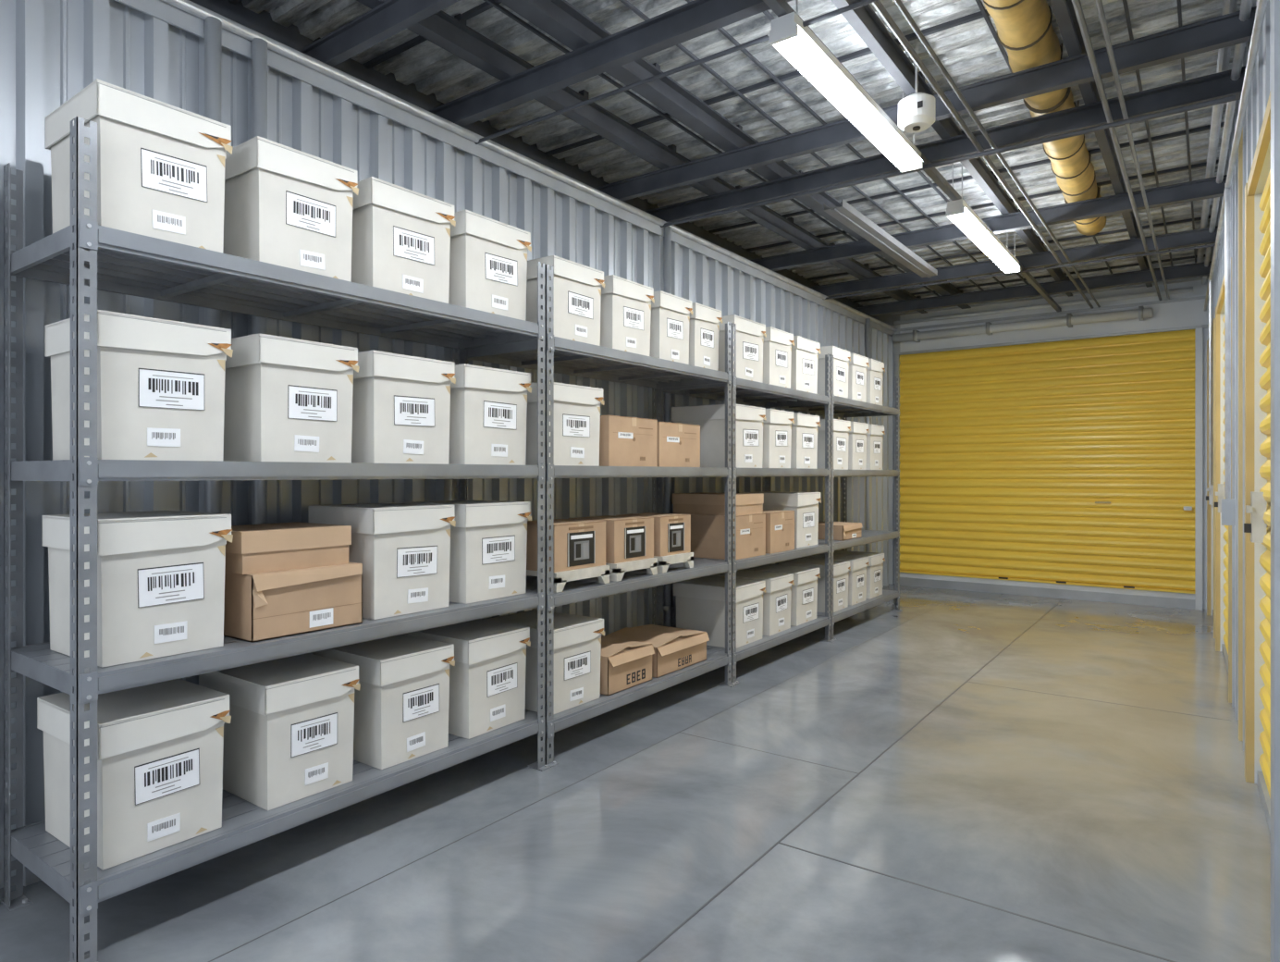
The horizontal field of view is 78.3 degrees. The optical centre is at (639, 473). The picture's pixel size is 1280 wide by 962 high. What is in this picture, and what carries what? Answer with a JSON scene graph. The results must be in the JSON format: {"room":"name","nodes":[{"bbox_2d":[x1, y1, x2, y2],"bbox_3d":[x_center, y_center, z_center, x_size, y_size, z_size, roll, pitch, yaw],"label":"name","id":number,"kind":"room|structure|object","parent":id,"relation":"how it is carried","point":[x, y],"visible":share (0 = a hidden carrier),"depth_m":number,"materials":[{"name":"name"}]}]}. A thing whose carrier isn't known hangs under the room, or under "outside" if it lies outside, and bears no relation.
{"room":"storage facility","nodes":[
{"label":"storage facility","id":0,"kind":"room"},
{"bbox_2d":[0,0,893,888],"bbox_3d":[-0.508,-0.401,5.185,0.400,3.601,12.200,0,0,36],"label":"wall","id":1,"kind":"structure","parent":0,"point":[51,51],"depth_m":3.60,"materials":[{"name":"metal"}]},
{"bbox_2d":[114,0,897,336],"bbox_3d":[-0.476,-1.796,5.142,0.402,0.120,12.168,0,0,36],"label":"trim","id":2,"kind":"structure","parent":1,"relation":"attached to","point":[188,16],"depth_m":4.07,"materials":[{"name":"metal"}]},
{"bbox_2d":[204,16,870,627],"bbox_3d":[0.472,-0.203,6.141,0.065,3.206,7.510,0,0,36],"label":"column","id":3,"kind":"structure","parent":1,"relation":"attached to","point":[213,26],"depth_m":3.26,"materials":[{"name":"metal"}]},
{"bbox_2d":[0,583,1270,961],"bbox_3d":[1.030,1.450,4.236,5.704,0.100,12.468,0,0,36],"label":"floor","id":4,"kind":"structure","parent":0,"point":[1142,829],"depth_m":3.06,"materials":[{"name":"concrete"}]},
{"bbox_2d":[0,116,550,961],"bbox_3d":[-1.261,0.200,3.157,0.669,2.400,1.924,0,0,36],"label":"storage rack","id":5,"kind":"object","parent":4,"relation":"on","point":[87,256],"visible":0.85,"depth_m":2.58,"materials":[{"name":"metal"}]},
{"bbox_2d":[36,678,231,870],"bbox_3d":[-1.655,0.947,2.576,0.486,0.435,0.381,0,0,35],"label":"box","id":6,"kind":"object","parent":5,"relation":"in","point":[160,745],"visible":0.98,"depth_m":2.46,"materials":[{"name":"beige cardboard"}]},
{"bbox_2d":[42,510,233,667],"bbox_3d":[-1.637,0.351,2.567,0.446,0.435,0.388,0,0,36],"label":"box","id":7,"kind":"object","parent":5,"relation":"in","point":[161,573],"visible":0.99,"depth_m":2.45,"materials":[{"name":"beige cardboard"}]},
{"bbox_2d":[44,309,233,461],"bbox_3d":[-1.629,-0.259,2.561,0.426,0.435,0.388,0,0,36],"label":"box","id":8,"kind":"object","parent":5,"relation":"in","point":[161,382],"visible":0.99,"depth_m":2.44,"materials":[{"name":"beige cardboard"}]},
{"bbox_2d":[45,78,233,252],"bbox_3d":[-1.629,-0.928,2.561,0.426,0.435,0.388,0,0,36],"label":"box","id":9,"kind":"object","parent":5,"relation":"in","point":[161,166],"visible":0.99,"depth_m":2.44,"materials":[{"name":"beige cardboard"}]},
{"bbox_2d":[198,652,360,811],"bbox_3d":[-1.364,0.947,2.978,0.486,0.435,0.367,0,0,36],"label":"box","id":10,"kind":"object","parent":5,"relation":"in","point":[289,735],"visible":0.98,"depth_m":2.83,"materials":[{"name":"beige cardboard"}]},
{"bbox_2d":[222,135,358,281],"bbox_3d":[-1.350,-0.928,2.947,0.426,0.435,0.388,0,0,37],"label":"box","id":11,"kind":"object","parent":5,"relation":"in","point":[286,206],"visible":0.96,"depth_m":2.79,"materials":[{"name":"beige cardboard"}]},
{"bbox_2d":[222,332,359,462],"bbox_3d":[-1.350,-0.259,2.947,0.426,0.435,0.388,0,0,35],"label":"box","id":12,"kind":"object","parent":5,"relation":"in","point":[287,399],"visible":0.96,"depth_m":2.79,"materials":[{"name":"beige cardboard"}]},
{"bbox_2d":[223,561,362,641],"bbox_3d":[-1.345,0.456,2.942,0.440,0.227,0.427,0,0,36],"label":"cardboard box","id":13,"kind":"object","parent":5,"relation":"in","point":[275,604],"visible":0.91,"depth_m":2.76,"materials":[{"name":"brown cardboard"}]},
{"bbox_2d":[224,521,351,574],"bbox_3d":[-1.372,0.270,2.930,0.372,0.143,0.418,0,0,36],"label":"cardboard box","id":14,"kind":"object","parent":13,"relation":"on","point":[263,547],"visible":0.91,"depth_m":2.80,"materials":[{"name":"beige cardboard"}]},
{"bbox_2d":[307,502,455,619],"bbox_3d":[-1.087,0.351,3.326,0.446,0.435,0.409,0,0,36],"label":"box","id":15,"kind":"object","parent":5,"relation":"in","point":[403,549],"visible":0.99,"depth_m":3.17,"materials":[{"name":"beige cardboard"}]},
{"bbox_2d":[311,634,455,769],"bbox_3d":[-1.093,0.947,3.353,0.486,0.435,0.367,0,0,37],"label":"box","id":16,"kind":"object","parent":5,"relation":"in","point":[401,701],"visible":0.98,"depth_m":3.19,"materials":[{"name":"beige cardboard"}]},
{"bbox_2d":[350,176,455,303],"bbox_3d":[-1.079,-0.928,3.320,0.426,0.435,0.409,0,0,36],"label":"box","id":17,"kind":"object","parent":5,"relation":"in","point":[400,239],"visible":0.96,"depth_m":3.15,"materials":[{"name":"beige cardboard"}]},
{"bbox_2d":[351,350,455,464],"bbox_3d":[-1.079,-0.259,3.320,0.426,0.435,0.409,0,0,36],"label":"box","id":18,"kind":"object","parent":5,"relation":"in","point":[401,403],"visible":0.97,"depth_m":3.15,"materials":[{"name":"beige cardboard"}]},
{"bbox_2d":[401,499,531,603],"bbox_3d":[-0.814,0.351,3.704,0.446,0.435,0.409,0,0,36],"label":"box","id":19,"kind":"object","parent":5,"relation":"in","point":[488,538],"visible":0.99,"depth_m":3.54,"materials":[{"name":"beige cardboard"}]},
{"bbox_2d":[403,618,530,738],"bbox_3d":[-0.828,0.947,3.718,0.486,0.435,0.388,0,0,35],"label":"box","id":20,"kind":"object","parent":5,"relation":"in","point":[487,676],"visible":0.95,"depth_m":3.55,"materials":[{"name":"beige cardboard"}]},
{"bbox_2d":[448,363,531,465],"bbox_3d":[-0.806,-0.259,3.698,0.426,0.435,0.409,0,0,37],"label":"box","id":21,"kind":"object","parent":5,"relation":"in","point":[488,408],"visible":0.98,"depth_m":3.53,"materials":[{"name":"beige cardboard"}]},
{"bbox_2d":[448,209,531,320],"bbox_3d":[-0.806,-0.928,3.698,0.426,0.435,0.409,0,0,36],"label":"box","id":22,"kind":"object","parent":5,"relation":"in","point":[488,256],"visible":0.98,"depth_m":3.53,"materials":[{"name":"beige cardboard"}]},
{"bbox_2d":[461,264,736,767],"bbox_3d":[-0.166,0.200,4.668,0.669,2.400,1.804,0,0,36],"label":"storage rack","id":23,"kind":"object","parent":4,"relation":"on","point":[564,356],"visible":0.59,"depth_m":4.40,"materials":[{"name":"metal"}]},
{"bbox_2d":[485,609,605,714],"bbox_3d":[-0.511,0.984,4.172,0.506,0.420,0.416,0,0,36],"label":"box","id":24,"kind":"object","parent":23,"relation":"in","point":[577,638],"visible":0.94,"depth_m":4.02,"materials":[{"name":"beige cardboard"}]},
{"bbox_2d":[525,381,604,466],"bbox_3d":[-0.485,-0.246,4.140,0.426,0.410,0.423,0,0,36],"label":"box","id":25,"kind":"object","parent":23,"relation":"in","point":[576,408],"visible":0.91,"depth_m":3.99,"materials":[{"name":"beige cardboard"}]},
{"bbox_2d":[525,255,604,345],"bbox_3d":[-0.475,-0.871,4.154,0.426,0.410,0.402,0,0,36],"label":"box","id":26,"kind":"object","parent":23,"relation":"in","point":[577,287],"visible":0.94,"depth_m":4.00,"materials":[{"name":"beige cardboard"}]},
{"bbox_2d":[526,565,609,592],"bbox_3d":[-0.423,0.536,4.128,0.340,0.095,0.420,0,0,36],"label":"pallet","id":27,"kind":"object","parent":23,"relation":"in","point":[602,572],"visible":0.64,"depth_m":3.99,"materials":[{"name":"white plastic"}]},
{"bbox_2d":[526,518,606,572],"bbox_3d":[-0.433,0.370,4.135,0.338,0.236,0.410,0,0,36],"label":"cardboard box","id":28,"kind":"object","parent":27,"relation":"on","point":[578,544],"visible":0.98,"depth_m":4.00,"materials":[{"name":"beige cardboard"}]},
{"bbox_2d":[599,274,654,356],"bbox_3d":[-0.200,-0.871,4.534,0.426,0.410,0.388,0,0,36],"label":"box","id":29,"kind":"object","parent":23,"relation":"in","point":[625,304],"visible":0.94,"depth_m":4.37,"materials":[{"name":"beige cardboard"}]},
{"bbox_2d":[599,635,654,695],"bbox_3d":[-0.209,1.077,4.504,0.446,0.234,0.413,0,0,36],"label":"cardboard box","id":30,"kind":"object","parent":23,"relation":"in","point":[624,664],"visible":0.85,"depth_m":4.37,"materials":[{"name":"brown cardboard"}]},
{"bbox_2d":[599,414,657,466],"bbox_3d":[-0.178,-0.179,4.516,0.363,0.276,0.455,0,0,36],"label":"cardboard box","id":31,"kind":"object","parent":23,"relation":"in","point":[623,440],"visible":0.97,"depth_m":4.36,"materials":[{"name":"beige cardboard"}]},
{"bbox_2d":[605,557,657,581],"bbox_3d":[-0.150,0.536,4.505,0.340,0.095,0.385,0,0,36],"label":"pallet","id":32,"kind":"object","parent":23,"relation":"in","point":[617,571],"visible":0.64,"depth_m":4.36,"materials":[{"name":"white plastic"}]},
{"bbox_2d":[568,515,653,563],"bbox_3d":[-0.160,0.370,4.512,0.338,0.236,0.375,0,0,36],"label":"cardboard box","id":33,"kind":"object","parent":32,"relation":"on","point":[628,538],"visible":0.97,"depth_m":4.38,"materials":[{"name":"beige cardboard"}]},
{"bbox_2d":[603,624,709,677],"bbox_3d":[0.097,1.092,4.944,0.466,0.204,0.560,0,0,36],"label":"cardboard box","id":34,"kind":"object","parent":23,"relation":"in","point":[675,648],"visible":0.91,"depth_m":4.84,"materials":[{"name":"brown cardboard"}]},
{"bbox_2d":[650,290,693,364],"bbox_3d":[0.055,-0.871,4.885,0.426,0.410,0.360,0,0,35],"label":"box","id":35,"kind":"object","parent":23,"relation":"in","point":[670,316],"visible":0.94,"depth_m":4.72,"materials":[{"name":"beige cardboard"}]},
{"bbox_2d":[653,552,693,573],"bbox_3d":[0.096,0.536,4.845,0.340,0.095,0.343,0,0,36],"label":"pallet","id":36,"kind":"object","parent":23,"relation":"in","point":[663,562],"visible":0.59,"depth_m":4.71,"materials":[{"name":"white plastic"}]},
{"bbox_2d":[616,512,690,556],"bbox_3d":[0.087,0.370,4.852,0.338,0.236,0.333,0,0,36],"label":"cardboard box","id":37,"kind":"object","parent":36,"relation":"on","point":[671,531],"visible":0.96,"depth_m":4.73,"materials":[{"name":"beige cardboard"}]},
{"bbox_2d":[657,421,700,467],"bbox_3d":[0.093,-0.174,4.908,0.383,0.266,0.455,0,0,36],"label":"cardboard box","id":38,"kind":"object","parent":23,"relation":"in","point":[678,444],"visible":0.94,"depth_m":4.78,"materials":[{"name":"beige cardboard"}]},
{"bbox_2d":[688,302,722,370],"bbox_3d":[0.279,-0.871,5.194,0.426,0.410,0.325,0,0,36],"label":"box","id":39,"kind":"object","parent":23,"relation":"in","point":[704,325],"visible":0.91,"depth_m":5.04,"materials":[{"name":"beige cardboard"}]},
{"bbox_2d":[208,590,1229,961],"bbox_3d":[1.413,1.399,3.761,2.526,0.001,12.148,0,0,36],"label":"joint","id":40,"kind":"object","parent":4,"relation":"attached to","point":[872,761],"depth_m":2.84,"materials":[{"name":"grey concrete"}]},
{"bbox_2d":[658,322,834,684],"bbox_3d":[0.859,0.200,6.082,0.669,2.400,1.685,0,0,36],"label":"storage rack","id":41,"kind":"object","parent":4,"relation":"on","point":[744,391],"visible":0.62,"depth_m":5.85,"materials":[{"name":"metal"}]},
{"bbox_2d":[670,404,766,467],"bbox_3d":[0.571,-0.259,5.683,0.526,0.435,0.465,0,0,35],"label":"box","id":42,"kind":"object","parent":41,"relation":"in","point":[710,419],"visible":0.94,"depth_m":5.49,"materials":[{"name":"beige cardboard"}]},
{"bbox_2d":[673,575,766,649],"bbox_3d":[0.579,0.989,5.677,0.506,0.420,0.465,0,0,36],"label":"box","id":43,"kind":"object","parent":41,"relation":"in","point":[700,601],"visible":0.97,"depth_m":5.52,"materials":[{"name":"beige cardboard"}]},
{"bbox_2d":[678,513,765,559],"bbox_3d":[0.568,0.438,5.683,0.523,0.302,0.462,0,0,36],"label":"cardboard box","id":44,"kind":"object","parent":41,"relation":"in","point":[707,532],"visible":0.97,"depth_m":5.48,"materials":[{"name":"beige cardboard"}]},
{"bbox_2d":[672,492,763,515],"bbox_3d":[0.564,0.215,5.678,0.512,0.143,0.432,0,0,36],"label":"cardboard box","id":45,"kind":"object","parent":44,"relation":"on","point":[708,503],"visible":0.83,"depth_m":5.53,"materials":[{"name":"beige cardboard"}]},
{"bbox_2d":[718,314,766,382],"bbox_3d":[0.579,-0.864,5.677,0.506,0.435,0.465,0,0,36],"label":"box","id":46,"kind":"object","parent":41,"relation":"in","point":[749,333],"visible":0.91,"depth_m":5.50,"materials":[{"name":"beige cardboard"}]},
{"bbox_2d":[712,569,794,636],"bbox_3d":[0.877,0.989,6.088,0.506,0.420,0.402,0,0,35],"label":"box","id":47,"kind":"object","parent":41,"relation":"in","point":[777,597],"visible":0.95,"depth_m":5.93,"materials":[{"name":"beige cardboard"}]},
{"bbox_2d":[762,408,794,467],"bbox_3d":[0.869,-0.259,6.094,0.526,0.435,0.402,0,0,36],"label":"box","id":48,"kind":"object","parent":41,"relation":"in","point":[777,427],"visible":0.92,"depth_m":5.90,"materials":[{"name":"beige cardboard"}]},
{"bbox_2d":[763,326,794,388],"bbox_3d":[0.877,-0.864,6.088,0.506,0.435,0.402,0,0,36],"label":"box","id":49,"kind":"object","parent":41,"relation":"in","point":[777,346],"visible":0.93,"depth_m":5.90,"materials":[{"name":"beige cardboard"}]},
{"bbox_2d":[763,509,794,553],"bbox_3d":[0.911,0.438,6.070,0.423,0.302,0.413,0,0,36],"label":"cardboard box","id":50,"kind":"object","parent":41,"relation":"in","point":[780,524],"visible":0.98,"depth_m":5.91,"materials":[{"name":"beige cardboard"}]},
{"bbox_2d":[741,491,821,548],"bbox_3d":[1.171,0.371,6.493,0.506,0.435,0.437,0,0,37],"label":"box","id":51,"kind":"object","parent":41,"relation":"in","point":[805,505],"visible":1,"depth_m":6.30,"materials":[{"name":"beige cardboard"}]},
{"bbox_2d":[743,564,820,626],"bbox_3d":[1.162,0.989,6.482,0.506,0.420,0.437,0,0,36],"label":"box","id":52,"kind":"object","parent":41,"relation":"in","point":[804,600],"visible":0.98,"depth_m":6.33,"materials":[{"name":"beige cardboard"}]},
{"bbox_2d":[790,412,820,468],"bbox_3d":[1.154,-0.259,6.487,0.526,0.435,0.437,0,0,36],"label":"box","id":53,"kind":"object","parent":41,"relation":"in","point":[804,448],"visible":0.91,"depth_m":6.29,"materials":[{"name":"beige cardboard"}]},
{"bbox_2d":[790,335,820,393],"bbox_3d":[1.162,-0.864,6.482,0.506,0.435,0.437,0,0,36],"label":"box","id":54,"kind":"object","parent":41,"relation":"in","point":[804,367],"visible":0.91,"depth_m":6.29,"materials":[{"name":"beige cardboard"}]},
{"bbox_2d":[766,354,901,640],"bbox_3d":[1.883,0.200,7.496,0.669,2.400,1.804,0,0,36],"label":"storage rack","id":55,"kind":"object","parent":4,"relation":"on","point":[841,407],"visible":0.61,"depth_m":7.59,"materials":[{"name":"metal"}]},
{"bbox_2d":[778,557,850,612],"bbox_3d":[1.569,0.994,7.043,0.506,0.410,0.423,0,0,35],"label":"box","id":56,"kind":"object","parent":55,"relation":"in","point":[841,568],"visible":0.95,"depth_m":6.88,"materials":[{"name":"beige cardboard"}]},
{"bbox_2d":[816,418,850,469],"bbox_3d":[1.569,-0.254,7.043,0.506,0.435,0.423,0,0,36],"label":"box","id":57,"kind":"object","parent":55,"relation":"in","point":[841,427],"visible":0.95,"depth_m":6.85,"materials":[{"name":"beige cardboard"}]},
{"bbox_2d":[817,345,850,398],"bbox_3d":[1.569,-0.878,7.043,0.506,0.435,0.423,0,0,35],"label":"box","id":58,"kind":"object","parent":55,"relation":"in","point":[841,356],"visible":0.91,"depth_m":6.83,"materials":[{"name":"beige cardboard"}]},
{"bbox_2d":[801,553,869,605],"bbox_3d":[1.848,0.994,7.428,0.506,0.410,0.395,0,0,36],"label":"box","id":59,"kind":"object","parent":55,"relation":"in","point":[857,574],"visible":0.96,"depth_m":7.27,"materials":[{"name":"beige cardboard"}]},
{"bbox_2d":[817,521,862,540],"bbox_3d":[1.782,0.523,7.206,0.380,0.132,0.462,0,0,36],"label":"cardboard box","id":60,"kind":"object","parent":55,"relation":"in","point":[842,531],"visible":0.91,"depth_m":7.04,"materials":[{"name":"brown cardboard"}]},
{"bbox_2d":[821,550,885,598],"bbox_3d":[2.115,0.994,7.797,0.506,0.410,0.381,0,0,36],"label":"box","id":61,"kind":"object","parent":55,"relation":"in","point":[874,571],"visible":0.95,"depth_m":7.65,"materials":[{"name":"beige cardboard"}]},
{"bbox_2d":[848,421,869,469],"bbox_3d":[1.848,-0.254,7.428,0.506,0.435,0.395,0,0,36],"label":"box","id":62,"kind":"object","parent":55,"relation":"in","point":[857,435],"visible":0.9,"depth_m":7.24,"materials":[{"name":"beige cardboard"}]},
{"bbox_2d":[848,352,869,402],"bbox_3d":[1.848,-0.878,7.428,0.506,0.435,0.395,0,0,36],"label":"box","id":63,"kind":"object","parent":55,"relation":"in","point":[858,363],"visible":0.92,"depth_m":7.24,"materials":[{"name":"beige cardboard"}]},
{"bbox_2d":[865,424,885,469],"bbox_3d":[2.115,-0.254,7.797,0.506,0.435,0.381,0,0,36],"label":"box","id":64,"kind":"object","parent":55,"relation":"in","point":[874,437],"visible":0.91,"depth_m":7.61,"materials":[{"name":"beige cardboard"}]},
{"bbox_2d":[865,358,885,405],"bbox_3d":[2.115,-0.878,7.797,0.506,0.435,0.381,0,0,36],"label":"box","id":65,"kind":"object","parent":55,"relation":"in","point":[874,372],"visible":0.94,"depth_m":7.61,"materials":[{"name":"beige cardboard"}]},
{"bbox_2d":[229,0,1252,306],"bbox_3d":[1.371,-2.201,3.983,4.854,0.100,12.460,0,0,36],"label":"ceiling","id":66,"kind":"structure","parent":0,"point":[969,52],"depth_m":4.57,"materials":[{"name":"metal"}]},
{"bbox_2d":[357,0,1152,313],"bbox_3d":[0.903,-2.066,4.130,2.398,0.168,12.148,0,0,36],"label":"girder","id":67,"kind":"object","parent":66,"relation":"attached to","point":[560,19],"depth_m":4.33,"materials":[{"name":"grey metal"}]},
{"bbox_2d":[298,0,1256,316],"bbox_3d":[1.133,-1.921,4.430,3.804,0.119,9.765,0,0,36],"label":"cross beam","id":68,"kind":"structure","parent":66,"relation":"attached to","point":[695,18],"depth_m":4.42,"materials":[{"name":"grey metal"}]},
{"bbox_2d":[767,0,923,172],"bbox_3d":[1.058,-1.938,3.798,0.130,0.426,1.680,0,0,36],"label":"fluorescent light fixture","id":69,"kind":"object","parent":66,"relation":"hanging from","point":[797,43],"visible":0.88,"depth_m":3.55,"materials":[{"name":"white plastic"}]},
{"bbox_2d":[474,0,1235,312],"bbox_3d":[0.984,-1.828,4.071,3.384,0.067,12.148,0,0,36],"label":"conduit","id":70,"kind":"object","parent":66,"relation":"attached to","point":[781,7],"depth_m":4.16,"materials":[{"name":"grey metal"}]},
{"bbox_2d":[823,198,937,277],"bbox_3d":[1.991,-1.831,6.303,0.140,0.059,2.296,0,0,36],"label":"cable tray","id":71,"kind":"object","parent":66,"relation":"attached to","point":[848,215],"visible":1,"depth_m":6.07,"materials":[{"name":"grey metal"}]},
{"bbox_2d":[898,38,935,133],"bbox_3d":[1.367,-1.927,3.885,0.175,0.449,0.175,0,0,36],"label":"sensor","id":72,"kind":"object","parent":66,"relation":"attached to","point":[916,111],"visible":0.98,"depth_m":3.83,"materials":[{"name":"white plastic"}]},
{"bbox_2d":[945,162,1020,273],"bbox_3d":[2.647,-1.938,5.991,0.130,0.426,1.890,0,0,36],"label":"fluorescent light fixture","id":73,"kind":"object","parent":66,"relation":"hanging from","point":[959,212],"visible":0.88,"depth_m":5.73,"materials":[{"name":"white plastic"}]},
{"bbox_2d":[983,0,1106,235],"bbox_3d":[2.128,-2.118,4.163,0.241,0.258,5.889,0,0,34],"label":"air duct","id":74,"kind":"object","parent":66,"relation":"attached to","point":[1024,28],"visible":0.7,"depth_m":4.14,"materials":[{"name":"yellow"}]},
{"bbox_2d":[871,279,1208,609],"bbox_3d":[4.480,-0.401,9.125,3.954,3.601,0.100,0,0,36],"label":"wall","id":75,"kind":"structure","parent":0,"point":[1187,313],"depth_m":8.63,"materials":[{"name":"metal"}]},
{"bbox_2d":[891,286,1193,342],"bbox_3d":[4.442,-1.780,8.992,3.080,0.285,0.159,0,0,36],"label":"pipe","id":76,"kind":"object","parent":75,"relation":"attached to","point":[1141,313],"visible":1,"depth_m":8.94,"materials":[{"name":"metal"}]},
{"bbox_2d":[899,329,1195,609],"bbox_3d":[4.501,-0.048,9.009,3.043,2.896,0.060,0,0,36],"label":"door","id":77,"kind":"structure","parent":75,"relation":"in","point":[1064,469],"depth_m":8.89,"materials":[{"name":"metal"}]},
{"bbox_2d":[891,275,1208,610],"bbox_3d":[4.555,-0.314,8.947,3.364,3.428,0.099,0,0,36],"label":"trim","id":78,"kind":"structure","parent":75,"relation":"attached to","point":[1199,328],"depth_m":8.43,"materials":[{"name":"metal"}]},
{"bbox_2d":[1196,0,1267,525],"bbox_3d":[2.366,-0.877,3.063,0.121,2.355,12.145,0,0,34],"label":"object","id":79,"kind":"object","parent":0,"point":[1228,505],"visible":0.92,"depth_m":4.58,"materials":[{"name":"metal"}]},
{"bbox_2d":[1209,0,1270,783],"bbox_3d":[2.462,-0.401,3.012,0.112,3.601,12.176,0,0,34],"label":"wall","id":80,"kind":"structure","parent":0,"point":[1260,90],"depth_m":3.97,"materials":[{"name":"metal"}]},
{"bbox_2d":[1206,318,1215,638],"bbox_3d":[5.297,0.040,7.246,0.105,2.720,1.412,0,0,34],"label":"door","id":81,"kind":"structure","parent":80,"relation":"in","point":[1211,489],"depth_m":7.76,"materials":[{"name":"metal"}]},
{"bbox_2d":[1214,257,1231,702],"bbox_3d":[4.128,0.040,5.526,0.105,2.720,1.790,0,0,34],"label":"door","id":82,"kind":"structure","parent":80,"relation":"in","point":[1226,647],"depth_m":6.09,"materials":[{"name":"metal"}]},
{"bbox_2d":[1243,91,1270,832],"bbox_3d":[2.320,0.040,2.868,0.105,2.720,1.832,0,0,34],"label":"door","id":83,"kind":"structure","parent":80,"relation":"in","point":[1257,513],"depth_m":3.46,"materials":[{"name":"metal"}]},
{"bbox_2d":[1238,0,1279,961],"bbox_3d":[2.443,-0.326,3.130,0.078,3.451,2.536,0,0,34],"label":"trim","id":84,"kind":"structure","parent":80,"relation":"attached to","point":[1274,4],"depth_m":2.11,"materials":[{"name":"metal"}]}
]}

